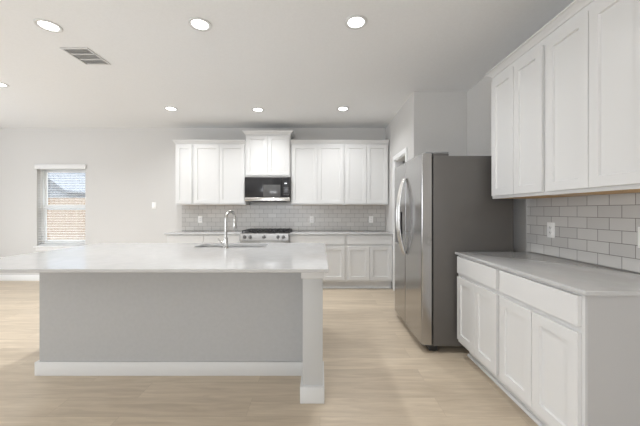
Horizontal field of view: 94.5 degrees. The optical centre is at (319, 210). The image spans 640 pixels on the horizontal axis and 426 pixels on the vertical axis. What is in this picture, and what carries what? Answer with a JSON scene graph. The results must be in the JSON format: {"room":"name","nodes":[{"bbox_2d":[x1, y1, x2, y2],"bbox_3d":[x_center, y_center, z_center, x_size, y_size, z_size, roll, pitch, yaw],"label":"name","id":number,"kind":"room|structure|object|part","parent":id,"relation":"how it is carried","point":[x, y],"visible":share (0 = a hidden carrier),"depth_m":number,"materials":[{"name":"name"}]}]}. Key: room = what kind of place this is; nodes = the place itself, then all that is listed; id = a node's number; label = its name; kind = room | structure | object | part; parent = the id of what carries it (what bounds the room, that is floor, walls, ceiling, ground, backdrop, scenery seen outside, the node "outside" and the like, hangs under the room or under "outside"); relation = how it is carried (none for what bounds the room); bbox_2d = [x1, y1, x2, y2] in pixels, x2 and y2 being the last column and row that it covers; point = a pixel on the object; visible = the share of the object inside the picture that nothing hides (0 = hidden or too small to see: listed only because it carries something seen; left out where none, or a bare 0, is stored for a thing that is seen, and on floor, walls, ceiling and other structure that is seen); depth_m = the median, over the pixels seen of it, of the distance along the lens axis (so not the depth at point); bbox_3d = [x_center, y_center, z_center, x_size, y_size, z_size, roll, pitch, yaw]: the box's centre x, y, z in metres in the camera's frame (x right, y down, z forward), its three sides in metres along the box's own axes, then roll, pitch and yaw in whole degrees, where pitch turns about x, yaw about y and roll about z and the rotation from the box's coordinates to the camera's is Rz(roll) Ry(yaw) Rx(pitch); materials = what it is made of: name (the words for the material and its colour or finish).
{"room":"kitchen","nodes":[
{"label":"kitchen","id":0,"kind":"room"},
{"bbox_2d":[0,128,404,274],"bbox_3d":[-1.875,-0.120,5.385,9.750,2.740,0.150,0,0,0],"label":"wall","id":1,"kind":"structure","parent":0,"point":[127,170],"depth_m":5.31,"materials":[{"name":"paint"}]},
{"bbox_2d":[0,275,38,280],"bbox_3d":[-4.525,1.198,5.303,4.150,0.105,0.015,0,0,0],"label":"baseboard","id":2,"kind":"structure","parent":1,"relation":"attached to","point":[2,277],"depth_m":5.29,"materials":[{"name":"white wood"}]},
{"bbox_2d":[33,170,84,250],"bbox_3d":[-4.645,-0.050,5.357,0.930,1.520,0.185,0,0,0],"label":"window","id":3,"kind":"structure","parent":1,"relation":"in","point":[44,173],"depth_m":5.40,"materials":[{"name":"white plastic"}]},
{"bbox_3d":[-4.645,0.638,5.327,0.930,0.028,0.124,0,0,0],"label":"sill","id":4,"kind":"part","parent":3,"relation":"part of","materials":[{"name":"white wood"}]},
{"bbox_2d":[34,164,85,244],"bbox_3d":[-4.645,-0.107,5.326,0.906,1.455,0.086,0,0,0],"label":"window blind","id":5,"kind":"object","parent":3,"relation":"attached to","point":[36,166],"visible":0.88,"depth_m":5.32,"materials":[{"name":"white plastic"}]},
{"bbox_3d":[-4.645,0.612,5.345,0.846,0.016,0.044,0,0,0],"label":"rail","id":6,"kind":"part","parent":5,"relation":"part of","materials":[{"name":"white plastic"}]},
{"bbox_3d":[-4.645,0.240,5.415,0.800,0.710,0.020,0,0,0],"label":"sash","id":7,"kind":"part","parent":3,"relation":"part of","materials":[{"name":"white"}]},
{"bbox_3d":[-4.645,-0.400,5.438,0.800,0.750,0.020,0,0,0],"label":"sash","id":8,"kind":"part","parent":3,"relation":"part of","materials":[{"name":"white"}]},
{"bbox_2d":[176,144,192,204],"bbox_3d":[-2.290,-0.619,5.143,0.299,1.030,0.325,0,0,0],"label":"upper cabinet","id":9,"kind":"object","parent":1,"relation":"attached to","point":[184,152],"visible":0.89,"depth_m":4.98,"materials":[{"name":"white wood"}]},
{"bbox_2d":[193,144,249,204],"bbox_3d":[-1.696,-0.619,5.143,0.884,1.030,0.325,0,0,0],"label":"upper cabinet","id":10,"kind":"object","parent":1,"relation":"attached to","point":[219,170],"visible":0.95,"depth_m":4.99,"materials":[{"name":"white wood"}]},
{"bbox_3d":[-1.909,-0.619,4.990,0.422,0.986,0.020,0,0,0],"label":"door","id":11,"kind":"part","parent":10,"relation":"part of","materials":[{"name":"white wood"}]},
{"bbox_2d":[172,140,245,143],"bbox_3d":[-1.869,-1.166,5.131,1.227,0.062,0.347,0,0,0],"label":"crown molding","id":12,"kind":"structure","parent":10,"relation":"attached to","point":[175,141],"depth_m":4.97,"materials":[{"name":"white wood"}]},
{"bbox_3d":[-1.484,-0.619,4.990,0.422,0.986,0.020,0,0,0],"label":"door","id":13,"kind":"part","parent":10,"relation":"part of","materials":[{"name":"white wood"}]},
{"bbox_2d":[246,135,291,176],"bbox_3d":[-0.873,-0.925,5.128,0.751,0.700,0.355,0,0,0],"label":"upper cabinet","id":14,"kind":"object","parent":1,"relation":"attached to","point":[266,155],"visible":0.9,"depth_m":4.96,"materials":[{"name":"white wood"}]},
{"bbox_3d":[-1.053,-0.925,4.960,0.356,0.656,0.020,0,0,0],"label":"door","id":15,"kind":"part","parent":14,"relation":"part of","materials":[{"name":"white wood"}]},
{"bbox_2d":[245,177,290,201],"bbox_3d":[-0.873,-0.362,5.104,0.752,0.417,0.387,0,0,0],"label":"microwave","id":16,"kind":"object","parent":14,"relation":"attached to","point":[257,189],"visible":0.98,"depth_m":4.92,"materials":[{"name":"grey"}]},
{"bbox_3d":[-0.944,-0.394,4.930,0.611,0.331,0.030,0,0,0],"label":"door","id":17,"kind":"part","parent":16,"relation":"part of","materials":[{"name":"black glass"}]},
{"bbox_3d":[-0.873,-0.196,4.928,0.752,0.060,0.034,0,0,0],"label":"trim","id":18,"kind":"part","parent":16,"relation":"part of","materials":[{"name":"silver metal"}]},
{"bbox_3d":[-0.566,-0.394,4.930,0.138,0.331,0.030,0,0,0],"label":"control panel","id":19,"kind":"part","parent":16,"relation":"part of","materials":[{"name":"black glass"}]},
{"bbox_2d":[242,130,294,139],"bbox_3d":[-0.873,-1.311,5.112,0.852,0.070,0.385,0,0,0],"label":"crown molding","id":20,"kind":"structure","parent":14,"relation":"attached to","point":[246,132],"depth_m":4.94,"materials":[{"name":"white wood"}]},
{"bbox_3d":[-0.693,-0.925,4.960,0.356,0.656,0.020,0,0,0],"label":"door","id":21,"kind":"part","parent":14,"relation":"part of","materials":[{"name":"white wood"}]},
{"bbox_2d":[182,205,384,230],"bbox_3d":[-0.655,0.125,5.305,3.640,0.454,0.008,0,0,0],"label":"tile backsplash","id":22,"kind":"structure","parent":1,"relation":"attached to","point":[296,217],"depth_m":5.30,"materials":[{"name":"white tile"}]},
{"bbox_2d":[291,144,343,204],"bbox_3d":[-0.041,-0.619,5.143,0.899,1.030,0.325,0,0,0],"label":"upper cabinet","id":23,"kind":"object","parent":1,"relation":"attached to","point":[317,170],"visible":1,"depth_m":4.99,"materials":[{"name":"white wood"}]},
{"bbox_3d":[-0.257,-0.619,4.990,0.430,0.986,0.020,0,0,0],"label":"door","id":24,"kind":"part","parent":23,"relation":"part of","materials":[{"name":"white wood"}]},
{"bbox_3d":[0.176,-0.619,4.990,0.430,0.986,0.020,0,0,0],"label":"door","id":25,"kind":"part","parent":23,"relation":"part of","materials":[{"name":"white wood"}]},
{"bbox_2d":[291,140,388,143],"bbox_3d":[0.333,-1.166,5.135,1.646,0.062,0.340,0,0,0],"label":"crown molding","id":26,"kind":"structure","parent":23,"relation":"attached to","point":[292,141],"depth_m":4.98,"materials":[{"name":"white wood"}]},
{"bbox_2d":[344,144,387,204],"bbox_3d":[0.784,-0.619,5.143,0.744,1.030,0.325,0,0,0],"label":"upper cabinet","id":27,"kind":"object","parent":1,"relation":"attached to","point":[365,165],"visible":0.93,"depth_m":4.99,"materials":[{"name":"white wood"}]},
{"bbox_3d":[0.606,-0.619,4.990,0.352,0.986,0.020,0,0,0],"label":"door","id":28,"kind":"part","parent":27,"relation":"part of","materials":[{"name":"white wood"}]},
{"bbox_3d":[0.962,-0.619,4.990,0.352,0.986,0.020,0,0,0],"label":"door","id":29,"kind":"part","parent":27,"relation":"part of","materials":[{"name":"white wood"}]},
{"bbox_2d":[0,281,537,425],"bbox_3d":[-1.875,1.300,0.905,9.750,0.100,9.110,0,0,0],"label":"floor","id":30,"kind":"structure","parent":0,"point":[377,372],"depth_m":2.07,"materials":[{"name":"brown wood"}]},
{"bbox_2d":[35,273,323,403],"bbox_3d":[-1.067,0.813,2.574,2.193,0.874,1.313,0,0,0],"label":"kitchen island","id":31,"kind":"object","parent":30,"relation":"on","point":[91,324],"visible":0.7,"depth_m":2.26,"materials":[{"name":"paint"}]},
{"bbox_2d":[0,243,328,272],"bbox_3d":[-1.183,0.364,2.533,2.474,0.022,1.465,0,0,0],"label":"island countertop","id":32,"kind":"structure","parent":31,"relation":"on","point":[99,257],"depth_m":2.15,"materials":[{"name":"stone"}]},
{"bbox_2d":[218,210,236,247],"bbox_3d":[-0.878,0.172,2.872,0.095,0.362,0.209,0,0,36],"label":"faucet","id":33,"kind":"object","parent":32,"relation":"on","point":[225,242],"visible":1,"depth_m":2.81,"materials":[{"name":"silver metal"}]},
{"bbox_3d":[-0.873,0.122,2.887,0.025,0.262,0.175,0,0,17],"label":"spout","id":34,"kind":"part","parent":33,"relation":"part of","materials":[{"name":"silver metal"}]},
{"bbox_2d":[202,246,264,246],"bbox_3d":[-0.895,0.476,3.033,0.724,0.198,0.359,0,0,0],"label":"sink","id":35,"kind":"object","parent":32,"relation":"in","point":[202,246],"visible":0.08,"depth_m":3.14,"materials":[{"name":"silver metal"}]},
{"bbox_3d":[-1.137,1.198,2.726,2.054,0.104,0.968,0,0,0],"label":"baseboard","id":36,"kind":"part","parent":31,"relation":"part of","materials":[{"name":"white wood"}]},
{"bbox_2d":[167,235,239,242],"bbox_3d":[-1.845,0.813,4.992,1.179,0.874,0.605,0,0,0],"label":"base cabinet","id":37,"kind":"object","parent":30,"relation":"on","point":[170,238],"visible":0.16,"depth_m":4.69,"materials":[{"name":"white wood"}]},
{"bbox_3d":[-2.132,0.458,4.700,0.570,0.140,0.020,0,0,0],"label":"drawer","id":38,"kind":"part","parent":37,"relation":"part of","materials":[{"name":"white wood"}]},
{"bbox_2d":[164,231,246,234],"bbox_3d":[-1.858,0.364,4.985,1.204,0.022,0.626,0,0,0],"label":"countertop","id":39,"kind":"structure","parent":37,"relation":"on","point":[177,232],"depth_m":4.67,"materials":[{"name":"stone"}]},
{"bbox_3d":[-1.558,0.458,4.700,0.570,0.140,0.020,0,0,0],"label":"drawer","id":40,"kind":"part","parent":37,"relation":"part of","materials":[{"name":"white wood"}]},
{"bbox_2d":[239,228,291,242],"bbox_3d":[-0.870,0.780,4.925,0.758,0.940,0.741,0,0,0],"label":"gas range","id":41,"kind":"object","parent":30,"relation":"on","point":[253,235],"visible":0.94,"depth_m":4.61,"materials":[{"name":"grey metal"}]},
{"bbox_3d":[-0.870,0.404,4.636,0.758,0.113,0.087,0,0,0],"label":"control panel","id":42,"kind":"part","parent":41,"relation":"part of","materials":[{"name":"silver metal"}]},
{"bbox_2d":[240,241,288,242],"bbox_3d":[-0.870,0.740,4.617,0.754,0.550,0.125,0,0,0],"label":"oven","id":43,"kind":"object","parent":41,"relation":"in","point":[240,241],"depth_m":4.62,"materials":[{"name":"silver metal"}]},
{"bbox_2d":[243,230,291,232],"bbox_3d":[-0.870,0.354,4.987,0.754,0.014,0.613,0,0,0],"label":"cooktop","id":44,"kind":"object","parent":41,"relation":"in","point":[289,231],"depth_m":4.78,"materials":[{"name":"black metal"}]},
{"bbox_2d":[289,235,345,287],"bbox_3d":[-0.038,0.813,4.992,0.898,0.874,0.605,0,0,0],"label":"base cabinet","id":45,"kind":"object","parent":30,"relation":"on","point":[335,245],"visible":0.45,"depth_m":4.69,"materials":[{"name":"white wood"}]},
{"bbox_3d":[-0.038,0.458,4.700,0.862,0.140,0.020,0,0,0],"label":"drawer","id":46,"kind":"part","parent":45,"relation":"part of","materials":[{"name":"white wood"}]},
{"bbox_3d":[0.178,0.827,4.700,0.429,0.537,0.020,0,0,0],"label":"door","id":47,"kind":"part","parent":45,"relation":"part of","materials":[{"name":"white wood"}]},
{"bbox_2d":[289,231,392,234],"bbox_3d":[0.334,0.364,4.985,1.648,0.022,0.626,0,0,0],"label":"countertop","id":48,"kind":"structure","parent":45,"relation":"on","point":[292,232],"depth_m":4.67,"materials":[{"name":"stone"}]},
{"bbox_2d":[345,235,392,287],"bbox_3d":[0.784,0.813,4.992,0.744,0.874,0.605,0,0,0],"label":"base cabinet","id":49,"kind":"object","parent":30,"relation":"on","point":[369,258],"visible":0.94,"depth_m":4.70,"materials":[{"name":"white wood"}]},
{"bbox_3d":[0.606,0.827,4.700,0.352,0.537,0.020,0,0,0],"label":"door","id":50,"kind":"part","parent":49,"relation":"part of","materials":[{"name":"white wood"}]},
{"bbox_3d":[0.784,1.240,4.781,0.744,0.018,0.018,0,0,0],"label":"shoe moulding","id":51,"kind":"part","parent":49,"relation":"part of","materials":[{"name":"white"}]},
{"bbox_3d":[0.784,0.458,4.700,0.708,0.140,0.020,0,0,0],"label":"drawer","id":52,"kind":"part","parent":49,"relation":"part of","materials":[{"name":"white wood"}]},
{"bbox_3d":[0.962,0.827,4.700,0.352,0.537,0.020,0,0,0],"label":"door","id":53,"kind":"part","parent":49,"relation":"part of","materials":[{"name":"white wood"}]},
{"bbox_2d":[395,152,512,350],"bbox_3d":[1.250,0.362,3.070,0.900,1.775,0.940,0,0,0],"label":"refrigerator","id":54,"kind":"object","parent":30,"relation":"on","point":[445,206],"visible":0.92,"depth_m":2.60,"materials":[{"name":"grey metal"}]},
{"bbox_3d":[0.846,0.055,3.132,0.091,0.798,0.036,0,0,0],"label":"handle","id":55,"kind":"part","parent":54,"relation":"part of","materials":[{"name":"silver metal"}]},
{"bbox_3d":[0.936,0.336,3.321,0.090,1.685,0.437,0,0,0],"label":"freezer door","id":56,"kind":"part","parent":54,"relation":"part of","materials":[{"name":"silver metal"}]},
{"bbox_3d":[0.846,0.055,3.068,0.091,0.798,0.036,0,0,0],"label":"handle","id":57,"kind":"part","parent":54,"relation":"part of","materials":[{"name":"silver metal"}]},
{"bbox_3d":[0.936,0.336,2.849,0.090,1.685,0.497,0,0,0],"label":"door","id":58,"kind":"part","parent":54,"relation":"part of","materials":[{"name":"silver metal"}]},
{"bbox_2d":[457,255,514,398],"bbox_3d":[1.495,0.813,2.258,0.640,0.874,0.599,0,0,0],"label":"base cabinet","id":59,"kind":"object","parent":30,"relation":"on","point":[478,293],"visible":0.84,"depth_m":2.20,"materials":[{"name":"white wood"}]},
{"bbox_3d":[1.185,0.827,2.400,0.020,0.537,0.280,0,0,0],"label":"door","id":60,"kind":"part","parent":59,"relation":"part of","materials":[{"name":"white wood"}]},
{"bbox_3d":[1.185,0.458,2.258,0.020,0.140,0.563,0,0,0],"label":"drawer","id":61,"kind":"part","parent":59,"relation":"part of","materials":[{"name":"white wood"}]},
{"bbox_3d":[1.185,0.827,2.116,0.020,0.537,0.280,0,0,0],"label":"door","id":62,"kind":"part","parent":59,"relation":"part of","materials":[{"name":"white wood"}]},
{"bbox_3d":[1.281,1.240,2.258,0.018,0.018,0.599,0,0,0],"label":"shoe moulding","id":63,"kind":"part","parent":59,"relation":"part of","materials":[{"name":"white wood"}]},
{"bbox_2d":[499,269,639,425],"bbox_3d":[1.495,0.813,1.639,0.640,0.874,0.636,0,0,0],"label":"base cabinet","id":64,"kind":"object","parent":30,"relation":"on","point":[567,358],"visible":0.91,"depth_m":1.40,"materials":[{"name":"white wood"}]},
{"bbox_3d":[1.185,0.827,1.794,0.020,0.537,0.292,0,0,0],"label":"door","id":65,"kind":"part","parent":64,"relation":"part of","materials":[{"name":"white wood"}]},
{"bbox_3d":[1.281,1.240,1.645,0.018,0.018,0.624,0,0,0],"label":"shoe moulding","id":66,"kind":"part","parent":64,"relation":"part of","materials":[{"name":"white wood"}]},
{"bbox_3d":[1.185,0.458,1.645,0.020,0.140,0.588,0,0,0],"label":"drawer","id":67,"kind":"part","parent":64,"relation":"part of","materials":[{"name":"white wood"}]},
{"bbox_2d":[455,252,639,295],"bbox_3d":[1.494,0.364,1.938,0.648,0.022,1.267,0,0,0],"label":"countertop","id":68,"kind":"structure","parent":64,"relation":"on","point":[586,279],"depth_m":1.70,"materials":[{"name":"stone"}]},
{"bbox_3d":[1.185,0.827,1.498,0.020,0.537,0.292,0,0,0],"label":"door","id":69,"kind":"part","parent":64,"relation":"part of","materials":[{"name":"white wood"}]},
{"bbox_3d":[1.505,0.813,1.327,0.620,0.874,0.012,0,0,0],"label":"panel","id":70,"kind":"part","parent":64,"relation":"part of","materials":[{"name":"grey wood"}]},
{"bbox_2d":[0,0,573,127],"bbox_3d":[-1.875,-1.565,0.905,9.750,0.150,9.110,0,0,0],"label":"ceiling","id":71,"kind":"structure","parent":0,"point":[297,61],"depth_m":2.85,"materials":[{"name":"paint"}]},
{"bbox_2d":[0,82,8,87],"bbox_3d":[-3.770,-1.485,3.470,0.180,0.008,0.180,0,0,0],"label":"recessed light","id":72,"kind":"object","parent":71,"relation":"in","point":[3,85],"visible":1,"depth_m":3.50,"materials":[{"name":"white plastic"}]},
{"bbox_2d":[33,18,62,32],"bbox_3d":[-2.180,-1.485,2.378,0.180,0.008,0.180,0,0,0],"label":"recessed light","id":73,"kind":"object","parent":71,"relation":"in","point":[47,25],"visible":1,"depth_m":2.37,"materials":[{"name":"white plastic"}]},
{"bbox_2d":[60,48,110,64],"bbox_3d":[-2.245,-1.485,2.850,0.256,0.008,0.310,0,0,0],"label":"ceiling vent","id":74,"kind":"object","parent":71,"relation":"in","point":[86,56],"visible":1,"depth_m":2.84,"materials":[{"name":"white metal"}]},
{"bbox_2d":[164,106,177,110],"bbox_3d":[-2.166,-1.485,4.303,0.180,0.008,0.180,0,0,0],"label":"recessed light","id":75,"kind":"object","parent":71,"relation":"in","point":[169,108],"visible":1,"depth_m":4.29,"materials":[{"name":"white"}]},
{"bbox_2d":[188,17,211,31],"bbox_3d":[-0.957,-1.485,2.360,0.180,0.008,0.180,0,0,0],"label":"recessed light","id":76,"kind":"object","parent":71,"relation":"in","point":[197,23],"visible":1,"depth_m":2.36,"materials":[{"name":"white plastic"}]},
{"bbox_2d":[252,107,263,111],"bbox_3d":[-0.910,-1.485,4.345,0.180,0.008,0.180,0,0,0],"label":"recessed light","id":77,"kind":"object","parent":71,"relation":"in","point":[256,109],"visible":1,"depth_m":4.33,"materials":[{"name":"white"}]},
{"bbox_2d":[337,106,348,110],"bbox_3d":[0.334,-1.485,4.303,0.180,0.008,0.180,0,0,0],"label":"recessed light","id":78,"kind":"object","parent":71,"relation":"in","point":[342,108],"visible":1,"depth_m":4.29,"materials":[{"name":"white plastic"}]},
{"bbox_2d":[345,15,367,29],"bbox_3d":[0.284,-1.485,2.333,0.180,0.008,0.180,0,0,0],"label":"recessed light","id":79,"kind":"object","parent":71,"relation":"in","point":[354,22],"visible":1,"depth_m":2.33,"materials":[{"name":"white plastic"}]},
{"bbox_2d":[385,96,410,287],"bbox_3d":[1.230,-0.120,4.560,0.120,2.740,1.500,0,0,0],"label":"wall","id":80,"kind":"structure","parent":0,"point":[398,130],"depth_m":4.65,"materials":[{"name":"paint"}]},
{"bbox_2d":[393,147,407,290],"bbox_3d":[1.221,0.198,4.325,0.138,2.105,0.750,0,0,0],"label":"trim","id":81,"kind":"structure","parent":80,"relation":"attached to","point":[398,159],"depth_m":4.63,"materials":[{"name":"white wood"}]},
{"bbox_2d":[411,91,466,158],"bbox_3d":[2.085,-0.120,3.750,1.830,2.740,0.120,0,0,0],"label":"wall","id":82,"kind":"structure","parent":0,"point":[438,118],"depth_m":3.69,"materials":[{"name":"paint"}]},
{"bbox_2d":[467,76,637,272],"bbox_3d":[1.905,-0.120,0.095,0.150,2.740,7.190,0,0,0],"label":"wall","id":83,"kind":"structure","parent":0,"point":[479,95],"depth_m":3.27,"materials":[{"name":"paint"}]},
{"bbox_2d":[491,37,587,198],"bbox_3d":[1.637,-0.619,2.229,0.365,1.030,0.604,0,0,0],"label":"upper cabinet","id":84,"kind":"object","parent":83,"relation":"attached to","point":[518,92],"visible":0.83,"depth_m":2.16,"materials":[{"name":"white wood"}]},
{"bbox_3d":[1.465,-0.608,2.373,0.020,0.963,0.282,0,0,0],"label":"door","id":85,"kind":"part","parent":84,"relation":"part of","materials":[{"name":"white wood"}]},
{"bbox_3d":[1.465,-0.608,2.087,0.020,0.963,0.282,0,0,0],"label":"door","id":86,"kind":"part","parent":84,"relation":"part of","materials":[{"name":"white wood"}]},
{"bbox_3d":[1.657,-0.114,2.229,0.322,0.018,0.571,0,0,0],"label":"underside panel","id":87,"kind":"part","parent":84,"relation":"part of","materials":[{"name":"brown wood"}]},
{"bbox_2d":[527,193,639,272],"bbox_3d":[1.825,0.125,1.952,0.008,0.454,1.305,0,0,0],"label":"tile backsplash","id":88,"kind":"structure","parent":83,"relation":"attached to","point":[602,230],"depth_m":2.00,"materials":[{"name":"white tile"}]},
{"bbox_2d":[547,222,554,237],"bbox_3d":[1.816,0.150,2.330,0.009,0.120,0.074,0,0,0],"label":"wall outlet","id":89,"kind":"object","parent":88,"relation":"attached to","point":[550,226],"visible":1,"depth_m":2.33,"materials":[{"name":"white plastic"}]},
{"bbox_2d":[638,227,639,247],"bbox_3d":[1.816,0.150,1.655,0.009,0.120,0.074,0,0,0],"label":"wall outlet","id":90,"kind":"object","parent":88,"relation":"attached to","point":[638,227],"visible":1,"depth_m":1.68,"materials":[{"name":"white plastic"}]},
{"bbox_2d":[546,0,639,194],"bbox_3d":[1.637,-0.619,1.607,0.365,1.030,0.639,0,0,0],"label":"upper cabinet","id":91,"kind":"object","parent":83,"relation":"attached to","point":[593,58],"visible":1,"depth_m":1.57,"materials":[{"name":"white wood"}]},
{"bbox_2d":[485,0,593,77],"bbox_3d":[1.626,-1.160,1.909,0.387,0.050,1.329,0,0,0],"label":"crown molding","id":92,"kind":"structure","parent":91,"relation":"attached to","point":[575,6],"depth_m":1.94,"materials":[{"name":"white wood"}]},
{"bbox_3d":[1.465,-0.608,1.759,0.020,0.963,0.300,0,0,0],"label":"door","id":93,"kind":"part","parent":91,"relation":"part of","materials":[{"name":"white wood"}]},
{"bbox_3d":[1.657,-0.114,1.607,0.322,0.018,0.606,0,0,0],"label":"underside panel","id":94,"kind":"part","parent":91,"relation":"part of","materials":[{"name":"brown wood"}]},
{"bbox_3d":[1.465,-0.608,1.455,0.020,0.963,0.300,0,0,0],"label":"door","id":95,"kind":"part","parent":91,"relation":"part of","materials":[{"name":"white wood"}]},
{"label":"outside","id":96,"kind":"structure","parent":0,"visible":0},
{"bbox_3d":[-15.000,1.425,37.735,90.000,0.150,64.530,0,0,0],"label":"ground","id":97,"kind":"structure","parent":96,"visible":0},
{"bbox_2d":[47,198,84,239],"bbox_3d":[-10.973,0.397,12.629,14.054,1.906,0.058,0,0,0],"label":"brick wall","id":98,"kind":"structure","parent":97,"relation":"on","point":[49,199],"depth_m":12.60,"materials":[{"name":"beige brick"}]},
{"bbox_2d":[48,173,84,196],"bbox_3d":[-27.400,-2.340,29.000,12.200,7.380,8.400,0,0,0],"label":"house","id":99,"kind":"structure","parent":97,"relation":"on","point":[59,184],"depth_m":25.95,"materials":[{"name":"grey"}]}
]}

